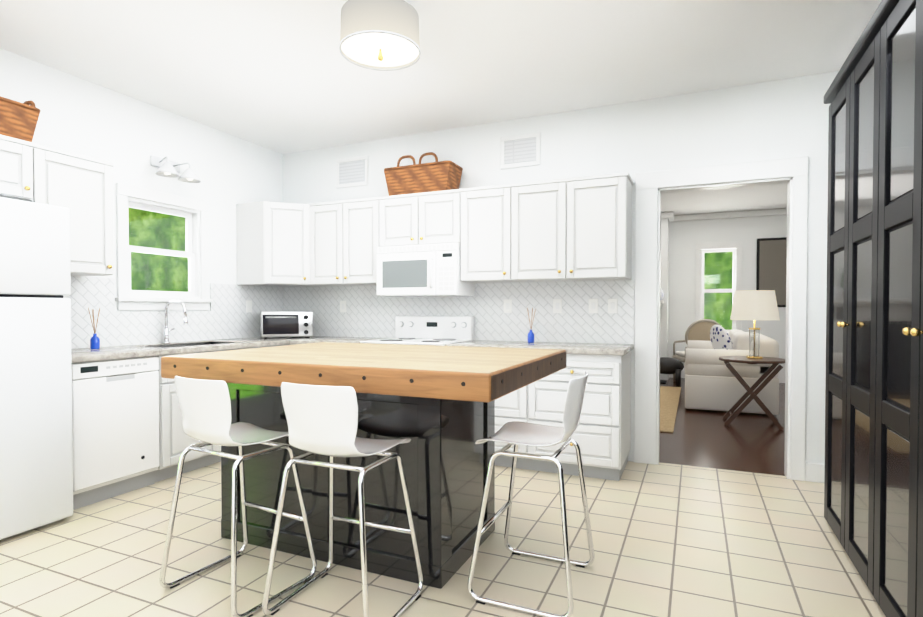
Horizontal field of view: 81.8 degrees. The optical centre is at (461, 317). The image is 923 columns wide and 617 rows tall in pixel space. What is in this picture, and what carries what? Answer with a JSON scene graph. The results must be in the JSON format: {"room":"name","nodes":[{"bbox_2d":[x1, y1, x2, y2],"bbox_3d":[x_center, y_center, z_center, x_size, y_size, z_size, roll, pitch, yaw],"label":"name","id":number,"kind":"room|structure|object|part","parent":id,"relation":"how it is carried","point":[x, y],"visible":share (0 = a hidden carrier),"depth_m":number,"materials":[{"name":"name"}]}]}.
{"room":"kitchen","nodes":[
{"label":"kitchen","id":0,"kind":"room"},
{"bbox_2d":[0,48,282,310],"bbox_3d":[-3.032,-0.256,3.003,0.120,2.800,5.600,0,1,24],"label":"wall","id":1,"kind":"structure","parent":0,"point":[128,136],"depth_m":4.16,"materials":[{"name":"white paint"}]},
{"bbox_2d":[0,134,31,201],"bbox_3d":[-2.800,-0.860,2.932,0.347,0.330,0.604,0,1,24],"label":"upper cabinet","id":2,"kind":"object","parent":1,"relation":"attached to","point":[15,154],"depth_m":3.06,"materials":[{"name":"white wood"}]},
{"bbox_2d":[0,96,39,141],"bbox_3d":[-2.777,-1.180,2.984,0.289,0.292,0.640,0,1,24],"label":"basket","id":3,"kind":"object","parent":2,"relation":"on","point":[18,120],"visible":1,"depth_m":3.11,"materials":[{"name":"brown wicker"}]},
{"bbox_2d":[32,142,113,276],"bbox_3d":[-2.585,-0.658,3.428,0.347,0.750,0.470,0,1,24],"label":"upper cabinet","id":4,"kind":"object","parent":1,"relation":"attached to","point":[79,186],"depth_m":3.39,"materials":[{"name":"white wood"}]},
{"bbox_2d":[115,183,212,309],"bbox_3d":[-2.425,-0.533,4.321,0.170,0.940,0.840,0,1,24],"label":"kitchen window","id":5,"kind":"structure","parent":1,"relation":"in","point":[193,213],"depth_m":4.31,"materials":[{"name":"white paint"}]},
{"bbox_2d":[150,155,200,182],"bbox_3d":[-2.280,-1.195,4.246,0.244,0.165,0.370,0,1,24],"label":"light","id":6,"kind":"object","parent":1,"relation":"attached to","point":[168,168],"visible":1,"depth_m":4.22,"materials":[{"name":"white"}]},
{"bbox_2d":[246,300,251,311],"bbox_3d":[-2.034,-0.109,5.098,0.005,0.115,0.075,0,1,24],"label":"electrical outlet plate","id":7,"kind":"object","parent":1,"relation":"attached to","point":[248,302],"depth_m":5.09,"materials":[{"name":"white plastic"}]},
{"bbox_2d":[0,0,881,214],"bbox_3d":[0.712,-1.710,4.394,5.840,0.060,11.440,0,1,24],"label":"ceiling","id":8,"kind":"structure","parent":0,"point":[283,76],"depth_m":3.40,"materials":[{"name":"white paint"}]},
{"bbox_2d":[339,0,420,70],"bbox_3d":[-0.412,-1.478,2.706,0.408,0.344,0.408,0,1,24],"label":"pendant lamp","id":9,"kind":"object","parent":8,"relation":"hanging from","point":[380,35],"visible":1,"depth_m":2.60,"materials":[{"name":"white fabric"}]},
{"bbox_2d":[0,378,885,616],"bbox_3d":[0.712,1.150,4.442,5.840,0.060,11.440,0,1,24],"label":"floor","id":10,"kind":"structure","parent":0,"point":[673,540],"depth_m":2.58,"materials":[{"name":"tile"}]},
{"bbox_2d":[0,197,72,539],"bbox_3d":[-2.643,0.268,2.778,0.720,1.760,0.765,0,1,24],"label":"fridge","id":11,"kind":"object","parent":10,"relation":"on","point":[36,463],"visible":1,"depth_m":2.82,"materials":[{"name":"white metal"}]},
{"bbox_2d":[72,356,159,509],"bbox_3d":[-2.417,0.698,3.470,0.584,0.876,0.554,0,1,24],"label":"dishwasher","id":12,"kind":"object","parent":10,"relation":"on","point":[115,420],"visible":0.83,"depth_m":3.33,"materials":[{"name":"white metal"}]},
{"bbox_2d":[99,348,222,481],"bbox_3d":[-2.218,0.688,3.950,0.617,0.880,0.473,0,1,24],"label":"base cabinet","id":13,"kind":"object","parent":10,"relation":"on","point":[173,440],"depth_m":3.70,"materials":[{"name":"white wood"}]},
{"bbox_2d":[71,336,290,362],"bbox_3d":[-2.180,0.227,4.018,0.627,0.040,1.809,0,1,24],"label":"countertop","id":14,"kind":"structure","parent":13,"relation":"on","point":[113,351],"depth_m":3.78,"materials":[{"name":"white stone"}]},
{"bbox_2d":[88,308,99,348],"bbox_3d":[-2.483,0.072,3.612,0.070,0.280,0.067,0,1,24],"label":"bottle","id":15,"kind":"object","parent":14,"relation":"on","point":[94,341],"visible":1,"depth_m":3.60,"materials":[{"name":"blue glass"}]},
{"bbox_2d":[162,300,187,342],"bbox_3d":[-2.247,0.032,4.215,0.268,0.341,0.102,0,1,24],"label":"faucet","id":16,"kind":"object","parent":14,"relation":"on","point":[167,330],"visible":1,"depth_m":4.22,"materials":[{"name":"silver metal"}]},
{"bbox_2d":[260,311,312,338],"bbox_3d":[-1.655,0.063,5.041,0.460,0.250,0.343,0,1,-21],"label":"toaster oven","id":17,"kind":"object","parent":14,"relation":"on","point":[286,323],"visible":1,"depth_m":4.91,"materials":[{"name":"silver metal"}]},
{"bbox_2d":[179,344,246,350],"bbox_3d":[-2.065,0.682,4.300,0.617,0.880,0.535,0,1,24],"label":"base cabinet","id":18,"kind":"object","parent":10,"relation":"on","point":[180,345],"depth_m":4.17,"materials":[{"name":"white"}]},
{"bbox_2d":[159,376,316,616],"bbox_3d":[-0.961,0.696,2.303,0.494,0.919,0.443,1,1,30],"label":"stool","id":19,"kind":"object","parent":10,"relation":"on","point":[205,406],"visible":1,"depth_m":2.18,"materials":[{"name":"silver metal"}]},
{"bbox_3d":[-0.963,0.394,2.294,0.400,0.316,0.436,1,1,30],"label":"seat","id":20,"kind":"part","parent":19,"relation":"part of","materials":[{"name":"white plastic"}]},
{"bbox_2d":[247,344,290,348],"bbox_3d":[-1.880,0.676,4.646,0.678,0.880,0.493,0,1,24],"label":"base cabinet","id":21,"kind":"object","parent":10,"relation":"on","point":[252,345],"depth_m":4.46,"materials":[{"name":"white"}]},
{"bbox_2d":[239,336,394,343],"bbox_3d":[-1.343,0.210,4.982,1.384,0.040,0.627,0,1,24],"label":"countertop","id":22,"kind":"structure","parent":21,"relation":"on","point":[314,339],"depth_m":4.93,"materials":[{"name":"white stone"}]},
{"bbox_2d":[262,382,423,616],"bbox_3d":[-0.464,0.699,2.140,0.494,0.919,0.443,0,1,23],"label":"stool","id":23,"kind":"object","parent":10,"relation":"on","point":[322,420],"visible":1,"depth_m":1.99,"materials":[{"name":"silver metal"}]},
{"bbox_3d":[-0.466,0.397,2.131,0.400,0.316,0.436,0,1,23],"label":"seat","id":24,"kind":"part","parent":23,"relation":"part of","materials":[{"name":"white plastic"}]},
{"bbox_2d":[161,342,565,588],"bbox_3d":[-0.417,0.663,2.716,1.656,0.972,1.193,0,1,24],"label":"kitchen island","id":25,"kind":"object","parent":10,"relation":"on","point":[435,404],"visible":0.92,"depth_m":2.41,"materials":[{"name":"black wood"}]},
{"bbox_2d":[360,316,474,345],"bbox_3d":[-0.374,0.543,4.509,0.766,1.110,0.703,0,1,24],"label":"range","id":26,"kind":"object","parent":10,"relation":"on","point":[430,330],"visible":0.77,"depth_m":4.69,"materials":[{"name":"white metal"}]},
{"bbox_2d":[495,385,526,468],"bbox_3d":[0.302,0.682,4.274,0.653,0.880,0.617,0,1,24],"label":"base cabinet","id":27,"kind":"object","parent":10,"relation":"on","point":[510,407],"depth_m":3.92,"materials":[{"name":"white wood"}]},
{"bbox_2d":[467,371,594,616],"bbox_3d":[0.320,0.696,2.313,0.443,0.919,0.494,0,1,24],"label":"stool","id":28,"kind":"object","parent":10,"relation":"on","point":[515,433],"visible":1,"depth_m":2.20,"materials":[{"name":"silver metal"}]},
{"bbox_3d":[0.324,0.394,2.306,0.436,0.316,0.400,0,1,24],"label":"seat","id":29,"kind":"part","parent":28,"relation":"part of","materials":[{"name":"white plastic"}]},
{"bbox_2d":[527,352,630,480],"bbox_3d":[0.900,0.687,4.011,0.654,0.880,0.617,0,1,24],"label":"base cabinet","id":30,"kind":"object","parent":10,"relation":"on","point":[602,434],"depth_m":3.71,"materials":[{"name":"white wood"}]},
{"bbox_2d":[446,340,633,355],"bbox_3d":[0.609,0.225,4.126,1.327,0.040,0.627,0,1,24],"label":"countertop","id":31,"kind":"structure","parent":30,"relation":"on","point":[538,344],"depth_m":3.99,"materials":[{"name":"white stone"}]},
{"bbox_2d":[527,308,535,342],"bbox_3d":[0.559,0.061,4.276,0.070,0.280,0.067,0,1,24],"label":"bottle","id":32,"kind":"object","parent":31,"relation":"on","point":[530,336],"visible":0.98,"depth_m":4.25,"materials":[{"name":"blue glass"}]},
{"bbox_2d":[660,300,666,383],"bbox_3d":[2.664,0.372,9.005,1.500,1.340,0.448,0,1,24],"label":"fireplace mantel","id":33,"kind":"object","parent":10,"relation":"on","point":[661,303],"visible":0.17,"depth_m":8.75,"materials":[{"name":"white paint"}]},
{"bbox_2d":[660,289,663,299],"bbox_3d":[3.292,-0.394,8.843,0.130,0.195,0.130,0,1,24],"label":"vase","id":34,"kind":"object","parent":33,"relation":"on","point":[661,295],"visible":0.35,"depth_m":8.79,"materials":[{"name":"white ceramic"}]},
{"bbox_2d":[660,386,680,432],"bbox_3d":[1.514,1.069,7.092,2.540,0.012,3.200,0,1,24],"label":"jute rug","id":35,"kind":"object","parent":10,"relation":"on","point":[669,399],"visible":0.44,"depth_m":6.45,"materials":[{"name":"beige wicker"}]},
{"bbox_2d":[660,357,683,385],"bbox_3d":[3.151,0.802,8.412,0.675,0.501,0.255,0,1,24],"label":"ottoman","id":36,"kind":"object","parent":10,"relation":"on","point":[668,365],"visible":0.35,"depth_m":8.26,"materials":[{"name":"black"}]},
{"bbox_2d":[672,319,720,380],"bbox_3d":[3.749,0.531,8.472,0.744,1.042,0.775,0,1,24],"label":"armchair","id":37,"kind":"object","parent":10,"relation":"on","point":[698,329],"visible":0.4,"depth_m":8.18,"materials":[{"name":"beige wood"}]},
{"bbox_2d":[685,325,778,414],"bbox_3d":[3.465,0.565,6.976,0.960,0.983,2.050,0,1,24],"label":"sofa","id":38,"kind":"object","parent":10,"relation":"on","point":[712,383],"visible":0.73,"depth_m":6.11,"materials":[{"name":"white fabric"}]},
{"bbox_2d":[719,356,784,429],"bbox_3d":[3.016,0.767,5.532,0.620,0.692,0.620,0,1,24],"label":"side table","id":39,"kind":"object","parent":10,"relation":"on","point":[774,362],"visible":0.92,"depth_m":5.41,"materials":[{"name":"brown wood"}]},
{"bbox_2d":[730,290,779,358],"bbox_3d":[3.042,0.070,5.531,0.450,0.700,0.450,0,1,24],"label":"table lamp","id":40,"kind":"object","parent":39,"relation":"on","point":[754,305],"visible":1,"depth_m":5.38,"materials":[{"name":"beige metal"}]},
{"bbox_2d":[824,24,867,575],"bbox_3d":[2.107,-0.036,2.391,0.604,2.380,0.978,0,1,24],"label":"tall cabinet","id":41,"kind":"object","parent":10,"relation":"on","point":[847,220],"depth_m":2.55,"materials":[{"name":"black"}]},
{"bbox_2d":[861,0,922,616],"bbox_3d":[1.761,-0.022,1.603,0.604,2.380,1.056,0,1,24],"label":"tall cabinet","id":42,"kind":"object","parent":10,"relation":"on","point":[873,478],"depth_m":1.97,"materials":[{"name":"black wood"}]},
{"bbox_2d":[283,71,838,463],"bbox_3d":[0.552,-0.282,4.553,5.440,2.800,0.120,0,1,24],"label":"wall","id":43,"kind":"structure","parent":0,"point":[775,119],"depth_m":4.06,"materials":[{"name":"white paint"}]},
{"bbox_2d":[236,201,311,286],"bbox_3d":[-1.667,-0.687,5.110,0.678,0.750,0.624,0,1,24],"label":"upper cabinet","id":44,"kind":"object","parent":43,"relation":"attached to","point":[274,239],"depth_m":4.90,"materials":[{"name":"white wood"}]},
{"bbox_2d":[340,301,345,311],"bbox_3d":[-1.162,-0.111,5.227,0.075,0.115,0.007,0,1,24],"label":"electrical outlet plate","id":45,"kind":"object","parent":43,"relation":"attached to","point":[342,303],"depth_m":5.22,"materials":[{"name":"white plastic"}]},
{"bbox_2d":[312,196,383,286],"bbox_3d":[-1.004,-0.684,4.951,0.867,0.750,0.382,0,1,24],"label":"upper cabinet","id":46,"kind":"object","parent":43,"relation":"attached to","point":[347,235],"depth_m":4.80,"materials":[{"name":"white wood"}]},
{"bbox_2d":[336,156,367,187],"bbox_3d":[-1.063,-1.413,5.170,0.370,0.280,0.010,0,1,24],"label":"air vent","id":47,"kind":"object","parent":43,"relation":"in","point":[351,172],"visible":1,"depth_m":5.17,"materials":[{"name":"white metal"}]},
{"bbox_2d":[384,189,459,246],"bbox_3d":[-0.299,-0.837,4.659,0.776,0.435,0.346,0,1,24],"label":"upper cabinet","id":48,"kind":"object","parent":43,"relation":"attached to","point":[433,217],"depth_m":4.48,"materials":[{"name":"white wood"}]},
{"bbox_2d":[384,152,462,195],"bbox_3d":[-0.337,-1.254,4.676,0.659,0.382,0.289,0,1,24],"label":"basket","id":49,"kind":"object","parent":48,"relation":"on","point":[436,175],"visible":0.96,"depth_m":4.56,"materials":[{"name":"brown wicker"}]},
{"bbox_2d":[376,243,474,296],"bbox_3d":[-0.318,-0.402,4.620,0.766,0.427,0.425,0,1,24],"label":"over-the-range microwave","id":50,"kind":"object","parent":48,"relation":"attached to","point":[428,270],"visible":1,"depth_m":4.44,"materials":[{"name":"white"}]},
{"bbox_2d":[460,183,519,282],"bbox_3d":[0.256,-0.675,4.418,0.554,0.750,0.346,0,1,24],"label":"upper cabinet","id":51,"kind":"object","parent":43,"relation":"attached to","point":[489,215],"depth_m":4.24,"materials":[{"name":"white wood"}]},
{"bbox_2d":[504,299,511,312],"bbox_3d":[0.394,-0.100,4.544,0.075,0.115,0.007,0,1,24],"label":"electrical outlet plate","id":52,"kind":"object","parent":43,"relation":"attached to","point":[507,302],"depth_m":4.54,"materials":[{"name":"white plastic"}]},
{"bbox_2d":[500,132,539,168],"bbox_3d":[0.493,-1.406,4.487,0.350,0.270,0.010,0,1,24],"label":"air vent","id":53,"kind":"object","parent":43,"relation":"in","point":[522,150],"visible":1,"depth_m":4.49,"materials":[{"name":"white metal"}]},
{"bbox_2d":[553,299,561,312],"bbox_3d":[0.788,-0.097,4.371,0.075,0.115,0.007,0,1,24],"label":"electrical outlet plate","id":54,"kind":"object","parent":43,"relation":"attached to","point":[557,303],"depth_m":4.37,"materials":[{"name":"white plastic"}]},
{"bbox_2d":[520,172,633,281],"bbox_3d":[0.828,-0.671,4.167,0.931,0.750,0.346,0,1,24],"label":"upper cabinet","id":55,"kind":"object","parent":43,"relation":"attached to","point":[573,229],"depth_m":3.98,"materials":[{"name":"white wood"}]},
{"bbox_2d":[589,299,597,312],"bbox_3d":[1.053,-0.095,4.255,0.075,0.115,0.007,0,1,24],"label":"electrical outlet plate","id":56,"kind":"object","parent":43,"relation":"attached to","point":[593,305],"depth_m":4.25,"materials":[{"name":"white plastic"}]},
{"bbox_2d":[608,299,617,312],"bbox_3d":[1.190,-0.094,4.195,0.075,0.115,0.007,0,1,24],"label":"electrical outlet plate","id":57,"kind":"object","parent":43,"relation":"attached to","point":[612,303],"depth_m":4.19,"materials":[{"name":"white plastic"}]},
{"bbox_2d":[634,156,808,480],"bbox_3d":[1.895,0.008,3.967,1.145,2.240,0.164,0,1,24],"label":"door frame","id":58,"kind":"structure","parent":43,"relation":"attached to","point":[653,186],"depth_m":3.91,"materials":[{"name":"white paint"}]},
{"bbox_2d":[660,218,668,379],"bbox_3d":[2.834,-0.364,9.382,1.500,2.800,0.398,0,1,24],"label":"wall","id":59,"kind":"structure","parent":0,"point":[664,286],"depth_m":8.92,"materials":[{"name":"white paint"}]},
{"bbox_2d":[668,215,786,372],"bbox_3d":[3.214,-0.366,9.500,5.100,2.800,0.120,0,1,24],"label":"wall","id":60,"kind":"structure","parent":0,"point":[685,237],"depth_m":9.01,"materials":[{"name":"white paint"}]},
{"bbox_2d":[695,241,741,333],"bbox_3d":[4.324,-0.452,8.968,0.740,1.630,0.140,0,1,24],"label":"living room window","id":61,"kind":"structure","parent":60,"relation":"in","point":[736,278],"depth_m":8.97,"materials":[{"name":"white paint"}]},
{"bbox_2d":[756,237,786,306],"bbox_3d":[5.060,-0.731,8.599,0.520,1.120,0.030,0,1,24],"label":"picture frame","id":62,"kind":"object","parent":60,"relation":"attached to","point":[771,264],"visible":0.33,"depth_m":8.59,"materials":[{"name":"black"}]},
{"bbox_3d":[4.504,-0.306,5.943,0.120,2.800,5.600,0,1,24],"label":"wall","id":63,"kind":"structure","parent":0,"visible":0},
{"bbox_2d":[661,212,673,379],"bbox_3d":[2.737,-0.360,9.159,1.680,2.799,0.092,0,1,24],"label":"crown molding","id":64,"kind":"structure","parent":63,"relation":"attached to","point":[670,215],"depth_m":8.82,"materials":[{"name":"white paint"}]},
{"bbox_2d":[675,208,786,382],"bbox_3d":[4.544,-0.354,8.797,2.100,2.799,0.096,0,1,24],"label":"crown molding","id":65,"kind":"structure","parent":63,"relation":"attached to","point":[781,211],"depth_m":8.76,"materials":[{"name":"white paint"}]},
{"bbox_2d":[805,462,824,482],"bbox_3d":[2.627,1.069,3.589,0.532,0.130,0.016,0,1,24],"label":"baseboard","id":66,"kind":"structure","parent":63,"relation":"attached to","point":[814,472],"depth_m":3.67,"materials":[{"name":"white paint"}]},
{"label":"outside","id":67,"kind":"structure","parent":0,"visible":0},
{"bbox_2d":[129,208,187,291],"bbox_3d":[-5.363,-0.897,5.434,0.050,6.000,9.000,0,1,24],"label":"trees","id":68,"kind":"object","parent":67,"point":[164,233],"depth_m":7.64,"materials":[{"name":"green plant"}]},
{"bbox_2d":[704,252,732,329],"bbox_3d":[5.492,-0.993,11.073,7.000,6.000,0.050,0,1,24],"label":"trees","id":69,"kind":"object","parent":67,"point":[726,322],"depth_m":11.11,"materials":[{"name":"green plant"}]}
]}

